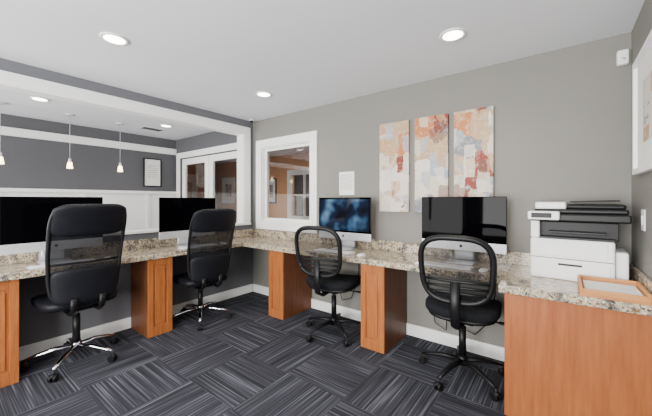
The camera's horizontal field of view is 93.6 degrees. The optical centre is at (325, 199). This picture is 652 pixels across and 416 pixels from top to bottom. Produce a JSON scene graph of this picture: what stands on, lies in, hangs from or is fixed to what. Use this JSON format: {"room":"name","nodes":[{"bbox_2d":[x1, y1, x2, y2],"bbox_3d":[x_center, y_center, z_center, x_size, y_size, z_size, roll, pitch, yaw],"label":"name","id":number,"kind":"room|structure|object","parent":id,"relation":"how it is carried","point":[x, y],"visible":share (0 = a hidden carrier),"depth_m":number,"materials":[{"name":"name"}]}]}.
{"room":"computer lab","nodes":[
{"label":"computer lab","id":0,"kind":"room"},
{"bbox_2d":[0,113,175,191],"bbox_3d":[-4.285,0.094,3.994,0.120,2.440,4.600,0,0,37],"label":"wall","id":1,"kind":"structure","parent":0,"point":[30,163],"depth_m":4.59,"materials":[{"name":"grey paint"}]},
{"bbox_2d":[0,126,175,230],"bbox_3d":[-4.214,0.129,3.939,0.060,2.170,4.600,0,0,37],"label":"trim","id":2,"kind":"structure","parent":1,"relation":"attached to","point":[142,207],"depth_m":4.98,"materials":[{"name":"white paint"}]},
{"bbox_2d":[143,158,161,186],"bbox_3d":[-3.085,-0.486,5.443,0.025,0.500,0.300,0,0,37],"label":"framed certificate","id":3,"kind":"object","parent":1,"relation":"attached to","point":[152,168],"visible":1,"depth_m":5.44,"materials":[{"name":"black paper"}]},
{"bbox_2d":[0,58,252,346],"bbox_3d":[-2.498,0.094,2.627,0.120,2.440,4.600,0,0,37],"label":"wall","id":4,"kind":"structure","parent":0,"point":[35,325],"depth_m":3.07,"materials":[{"name":"grey paint"}]},
{"bbox_2d":[0,70,250,234],"bbox_3d":[-2.237,-0.339,2.956,0.175,1.375,3.640,0,0,37],"label":"trim","id":5,"kind":"structure","parent":4,"relation":"attached to","point":[11,81],"depth_m":3.29,"materials":[{"name":"white paint"}]},
{"bbox_2d":[0,229,252,264],"bbox_3d":[-2.143,0.464,2.973,0.017,0.100,3.580,0,0,37],"label":"backsplash","id":6,"kind":"structure","parent":4,"relation":"attached to","point":[151,242],"depth_m":3.18,"materials":[{"name":"beige stone"}]},
{"bbox_2d":[19,284,252,360],"bbox_3d":[-1.796,1.259,3.431,0.018,0.110,2.430,0,0,37],"label":"baseboard","id":7,"kind":"structure","parent":4,"relation":"attached to","point":[26,351],"depth_m":2.99,"materials":[{"name":"white paint"}]},
{"bbox_2d":[187,152,309,222],"bbox_3d":[-1.085,0.094,6.846,7.000,2.440,3.580,0,0,37],"label":"wall","id":8,"kind":"structure","parent":0,"point":[278,165],"depth_m":8.54,"materials":[{"name":"beige paint"}]},
{"bbox_2d":[187,174,197,197],"bbox_3d":[-3.961,-0.286,8.655,0.030,0.900,0.700,0,0,37],"label":"framed picture","id":9,"kind":"object","parent":8,"relation":"attached to","point":[192,180],"visible":0.3,"depth_m":8.81,"materials":[{"name":"white paint"}]},
{"bbox_2d":[222,177,234,202],"bbox_3d":[-2.900,-0.286,9.082,0.600,0.750,0.030,0,0,37],"label":"framed picture","id":10,"kind":"object","parent":8,"relation":"attached to","point":[228,184],"visible":1,"depth_m":9.08,"materials":[{"name":"white paper"}]},
{"bbox_2d":[269,178,276,202],"bbox_3d":[-1.470,-0.236,7.989,0.500,0.650,0.030,0,0,37],"label":"framed picture","id":11,"kind":"object","parent":8,"relation":"attached to","point":[272,181],"visible":0.5,"depth_m":7.91,"materials":[{"name":"paper"}]},
{"bbox_2d":[287,168,309,219],"bbox_3d":[-0.513,-0.111,7.265,1.080,1.250,0.060,0,0,37],"label":"window","id":12,"kind":"structure","parent":8,"relation":"in","point":[303,172],"depth_m":7.40,"materials":[{"name":"white paint"}]},
{"bbox_2d":[0,292,506,415],"bbox_3d":[-1.752,1.364,4.310,9.020,0.100,8.420,0,0,37],"label":"floor","id":13,"kind":"structure","parent":0,"point":[252,362],"depth_m":2.28,"materials":[{"name":"carpet"}]},
{"bbox_2d":[0,279,18,387],"bbox_3d":[-2.442,0.940,2.239,0.400,0.749,0.230,0,0,37],"label":"base cabinet","id":14,"kind":"object","parent":13,"relation":"on","point":[9,290],"visible":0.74,"depth_m":2.17,"materials":[{"name":"brown wood"}]},
{"bbox_2d":[19,204,126,382],"bbox_3d":[-2.007,0.671,2.487,0.766,1.286,0.653,0,0,36],"label":"office chair","id":15,"kind":"object","parent":13,"relation":"on","point":[84,246],"visible":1,"depth_m":2.31,"materials":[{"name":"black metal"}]},
{"bbox_2d":[131,257,171,337],"bbox_3d":[-1.774,0.940,3.112,0.400,0.749,0.230,0,0,37],"label":"base cabinet","id":16,"kind":"object","parent":13,"relation":"on","point":[151,280],"visible":0.77,"depth_m":2.99,"materials":[{"name":"brown wood"}]},
{"bbox_2d":[0,241,241,281],"bbox_3d":[-2.123,0.539,2.630,0.467,0.050,3.060,0,0,37],"label":"countertop","id":17,"kind":"structure","parent":16,"relation":"on","point":[16,271],"depth_m":2.76,"materials":[{"name":"beige stone"}]},
{"bbox_2d":[26,264,44,269],"bbox_3d":[-2.087,0.507,2.439,0.120,0.013,0.420,0,0,37],"label":"keyboard","id":18,"kind":"object","parent":17,"relation":"on","point":[34,267],"visible":0.23,"depth_m":2.29,"materials":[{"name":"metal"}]},
{"bbox_2d":[0,196,102,264],"bbox_3d":[-2.244,0.243,2.540,0.190,0.540,0.650,0,0,37],"label":"desktop computer","id":19,"kind":"object","parent":17,"relation":"on","point":[23,220],"visible":0.47,"depth_m":2.39,"materials":[{"name":"metal"}]},
{"bbox_2d":[159,197,214,246],"bbox_3d":[-1.548,0.243,3.450,0.190,0.540,0.650,0,0,37],"label":"desktop computer","id":20,"kind":"object","parent":17,"relation":"on","point":[175,214],"visible":0.64,"depth_m":3.35,"materials":[{"name":"metal"}]},
{"bbox_2d":[172,209,236,330],"bbox_3d":[-1.361,0.701,3.332,0.763,1.226,0.643,0,0,43],"label":"office chair","id":21,"kind":"object","parent":13,"relation":"on","point":[211,231],"visible":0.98,"depth_m":3.15,"materials":[{"name":"black leather"}]},
{"bbox_2d":[269,250,310,319],"bbox_3d":[-0.417,0.940,3.604,0.230,0.749,0.480,0,0,37],"label":"base cabinet","id":22,"kind":"object","parent":13,"relation":"on","point":[289,292],"visible":0.73,"depth_m":3.44,"materials":[{"name":"brown wood"}]},
{"bbox_2d":[233,236,512,283],"bbox_3d":[0.062,0.539,3.224,3.217,0.050,0.537,0,0,37],"label":"countertop","id":23,"kind":"structure","parent":22,"relation":"on","point":[375,257],"depth_m":2.83,"materials":[{"name":"beige stone"}]},
{"bbox_2d":[319,197,370,250],"bbox_3d":[0.191,0.243,3.221,0.650,0.540,0.190,0,0,37],"label":"desktop computer","id":24,"kind":"object","parent":23,"relation":"on","point":[350,217],"visible":0.77,"depth_m":3.18,"materials":[{"name":"black"}]},
{"bbox_2d":[342,251,354,254],"bbox_3d":[0.082,0.507,3.021,0.420,0.013,0.120,0,0,37],"label":"keyboard","id":25,"kind":"object","parent":23,"relation":"on","point":[343,252],"visible":0.27,"depth_m":2.92,"materials":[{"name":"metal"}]},
{"bbox_2d":[340,263,495,334],"bbox_3d":[0.749,0.863,2.988,1.609,0.589,0.065,0,0,37],"label":"power cord","id":26,"kind":"object","parent":23,"relation":"hanging from","point":[358,263],"visible":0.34,"depth_m":2.71,"materials":[{"name":"black plastic"}]},
{"bbox_2d":[422,196,506,254],"bbox_3d":[1.113,0.243,2.516,0.650,0.540,0.190,0,0,37],"label":"desktop computer","id":27,"kind":"object","parent":23,"relation":"on","point":[483,218],"visible":0.63,"depth_m":2.46,"materials":[{"name":"metal"}]},
{"bbox_2d":[294,225,360,346],"bbox_3d":[0.046,0.770,3.004,0.618,1.088,0.711,0,0,28],"label":"chair","id":28,"kind":"object","parent":13,"relation":"on","point":[318,249],"visible":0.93,"depth_m":2.77,"materials":[{"name":"black plastic"}]},
{"bbox_2d":[361,264,405,353],"bbox_3d":[0.548,0.940,2.866,0.230,0.749,0.480,0,0,37],"label":"base cabinet","id":29,"kind":"object","parent":13,"relation":"on","point":[383,289],"visible":0.82,"depth_m":2.70,"materials":[{"name":"brown wood"}]},
{"bbox_2d":[418,235,503,401],"bbox_3d":[0.988,0.770,2.272,0.618,1.088,0.711,0,0,32],"label":"chair","id":30,"kind":"object","parent":13,"relation":"on","point":[458,273],"visible":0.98,"depth_m":2.04,"materials":[{"name":"black plastic"}]},
{"bbox_2d":[498,264,651,316],"bbox_3d":[1.547,0.539,1.960,0.677,0.050,0.742,0,0,37],"label":"countertop","id":31,"kind":"structure","parent":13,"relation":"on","point":[518,280],"depth_m":1.76,"materials":[{"name":"beige stone"}]},
{"bbox_2d":[528,200,631,281],"bbox_3d":[1.662,0.257,2.027,0.500,0.513,0.388,0,0,41],"label":"printer","id":32,"kind":"object","parent":31,"relation":"on","point":[568,241],"visible":0.97,"depth_m":1.93,"materials":[{"name":"white plastic"}]},
{"bbox_2d":[577,275,651,305],"bbox_3d":[1.566,0.486,1.686,0.270,0.055,0.300,0,0,37],"label":"tray","id":33,"kind":"object","parent":31,"relation":"on","point":[629,291],"visible":1,"depth_m":1.64,"materials":[{"name":"brown wood"}]},
{"bbox_2d":[504,293,651,415],"bbox_3d":[1.561,0.940,1.954,0.647,0.749,0.700,0,0,37],"label":"cabinet end panel","id":34,"kind":"object","parent":13,"relation":"on","point":[561,358],"visible":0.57,"depth_m":1.67,"materials":[{"name":"brown wood"}]},
{"bbox_2d":[0,0,644,163],"bbox_3d":[-1.752,-1.176,4.310,9.020,0.100,8.420,0,0,37],"label":"ceiling","id":35,"kind":"structure","parent":0,"point":[210,55],"depth_m":2.22,"materials":[{"name":"paint"}]},
{"bbox_2d":[0,101,5,163],"bbox_3d":[-3.752,-0.771,3.523,0.100,0.710,0.100,0,0,37],"label":"pendant lamp","id":36,"kind":"object","parent":35,"relation":"hanging from","point":[1,102],"visible":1,"depth_m":3.52,"materials":[{"name":"glass"}]},
{"bbox_2d":[29,96,49,101],"bbox_3d":[-3.187,-1.122,3.406,0.174,0.012,0.174,0,0,37],"label":"recessed light","id":37,"kind":"object","parent":35,"relation":"in","point":[35,98],"visible":1,"depth_m":3.40,"materials":[{"name":"white plastic"}]},
{"bbox_2d":[65,113,74,168],"bbox_3d":[-3.369,-0.771,4.023,0.100,0.710,0.100,0,0,37],"label":"pendant lamp","id":38,"kind":"object","parent":35,"relation":"hanging from","point":[69,164],"visible":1,"depth_m":4.02,"materials":[{"name":"metal"}]},
{"bbox_2d":[99,32,128,45],"bbox_3d":[-1.476,-1.122,2.136,0.174,0.012,0.174,0,0,37],"label":"recessed light","id":39,"kind":"object","parent":35,"relation":"in","point":[112,38],"visible":1,"depth_m":2.12,"materials":[{"name":"white plastic"}]},
{"bbox_2d":[116,122,123,171],"bbox_3d":[-3.017,-0.771,4.484,0.100,0.710,0.100,0,0,37],"label":"pendant lamp","id":40,"kind":"object","parent":35,"relation":"hanging from","point":[120,169],"visible":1,"depth_m":4.47,"materials":[{"name":"glass"}]},
{"bbox_2d":[139,126,163,131],"bbox_3d":[-2.749,-1.121,4.834,0.180,0.010,0.320,0,0,37],"label":"ceiling vent","id":41,"kind":"object","parent":35,"relation":"in","point":[142,127],"visible":1,"depth_m":4.80,"materials":[{"name":"white plastic"}]},
{"bbox_2d":[255,91,271,96],"bbox_3d":[-0.662,-1.122,3.250,0.174,0.012,0.174,0,0,37],"label":"recessed light","id":42,"kind":"object","parent":35,"relation":"in","point":[260,93],"visible":1,"depth_m":3.25,"materials":[{"name":"white plastic"}]},
{"bbox_2d":[439,28,466,41],"bbox_3d":[0.863,-1.122,2.084,0.174,0.012,0.174,0,0,37],"label":"recessed light","id":43,"kind":"object","parent":35,"relation":"in","point":[454,34],"visible":1,"depth_m":2.07,"materials":[{"name":"white plastic"}]},
{"bbox_2d":[176,32,630,346],"bbox_3d":[-1.454,0.094,4.800,8.900,2.440,0.120,0,0,37],"label":"wall","id":44,"kind":"structure","parent":0,"point":[562,117],"depth_m":2.48,"materials":[{"name":"grey paint"}]},
{"bbox_2d":[176,143,236,197],"bbox_3d":[-2.006,0.224,5.131,1.980,2.180,0.025,0,0,37],"label":"trim","id":45,"kind":"structure","parent":44,"relation":"attached to","point":[228,147],"depth_m":5.31,"materials":[{"name":"white paint"}]},
{"bbox_2d":[182,151,236,197],"bbox_3d":[-1.991,0.274,5.151,1.760,2.060,0.115,0,0,37],"label":"door","id":46,"kind":"structure","parent":44,"relation":"in","point":[209,160],"depth_m":5.17,"materials":[{"name":"white paint"}]},
{"bbox_2d":[256,130,317,231],"bbox_3d":[-0.512,-0.216,4.064,1.110,1.240,0.145,0,0,37],"label":"window","id":47,"kind":"structure","parent":44,"relation":"in","point":[263,147],"depth_m":4.06,"materials":[{"name":"white paint"}]},
{"bbox_2d":[339,171,353,194],"bbox_3d":[0.231,-0.186,3.431,0.200,0.260,0.006,0,0,37],"label":"notice","id":48,"kind":"object","parent":44,"relation":"attached to","point":[346,179],"visible":1,"depth_m":3.43,"materials":[{"name":"paper"}]},
{"bbox_2d":[253,284,503,360],"bbox_3d":[0.236,1.259,3.421,3.220,0.110,0.018,0,0,37],"label":"baseboard","id":49,"kind":"structure","parent":44,"relation":"attached to","point":[473,346],"depth_m":2.85,"materials":[{"name":"white paint"}]},
{"bbox_2d":[253,229,530,265],"bbox_3d":[0.489,0.464,3.224,3.894,0.100,0.017,0,0,37],"label":"backsplash","id":50,"kind":"structure","parent":44,"relation":"attached to","point":[517,258],"depth_m":3.06,"materials":[{"name":"beige stone"}]},
{"bbox_2d":[380,120,409,211],"bbox_3d":[0.684,-0.330,3.066,0.313,0.893,0.035,0,0,37],"label":"canvas painting","id":51,"kind":"object","parent":44,"relation":"attached to","point":[394,136],"visible":1,"depth_m":3.04,"materials":[{"name":"fabric"}]},
{"bbox_2d":[415,113,448,211],"bbox_3d":[0.978,-0.330,2.842,0.306,0.893,0.035,0,0,37],"label":"canvas painting","id":52,"kind":"object","parent":44,"relation":"attached to","point":[431,132],"visible":0.76,"depth_m":2.82,"materials":[{"name":"fabric"}]},
{"bbox_2d":[454,106,493,196],"bbox_3d":[1.264,-0.330,2.623,0.309,0.893,0.035,0,0,37],"label":"canvas painting","id":53,"kind":"object","parent":44,"relation":"attached to","point":[473,128],"visible":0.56,"depth_m":2.60,"materials":[{"name":"fabric"}]},
{"bbox_2d":[616,49,628,66],"bbox_3d":[1.994,-0.956,2.056,0.060,0.100,0.050,0,0,37],"label":"sensor","id":54,"kind":"object","parent":44,"relation":"attached to","point":[622,56],"visible":1,"depth_m":2.04,"materials":[{"name":"white plastic"}]},
{"bbox_2d":[631,0,651,279],"bbox_3d":[0.696,0.094,0.186,0.120,2.440,4.840,0,0,37],"label":"wall","id":55,"kind":"structure","parent":0,"point":[641,185],"depth_m":1.79,"materials":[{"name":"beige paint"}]},
{"bbox_2d":[629,262,651,293],"bbox_3d":[1.805,0.464,1.754,0.017,0.100,0.720,0,0,37],"label":"backsplash","id":56,"kind":"structure","parent":55,"relation":"attached to","point":[635,274],"depth_m":1.75,"materials":[{"name":"beige stone"}]},
{"bbox_2d":[632,30,651,174],"bbox_3d":[1.619,-0.486,1.519,0.030,0.670,0.850,0,0,37],"label":"framed picture","id":57,"kind":"object","parent":55,"relation":"attached to","point":[642,65],"visible":1,"depth_m":1.69,"materials":[{"name":"white paint"}]},
{"bbox_2d":[641,209,645,230],"bbox_3d":[1.796,0.114,1.736,0.012,0.120,0.080,0,0,37],"label":"light switch","id":58,"kind":"object","parent":55,"relation":"attached to","point":[643,212],"visible":1,"depth_m":1.72,"materials":[{"name":"white plastic"}]}
]}

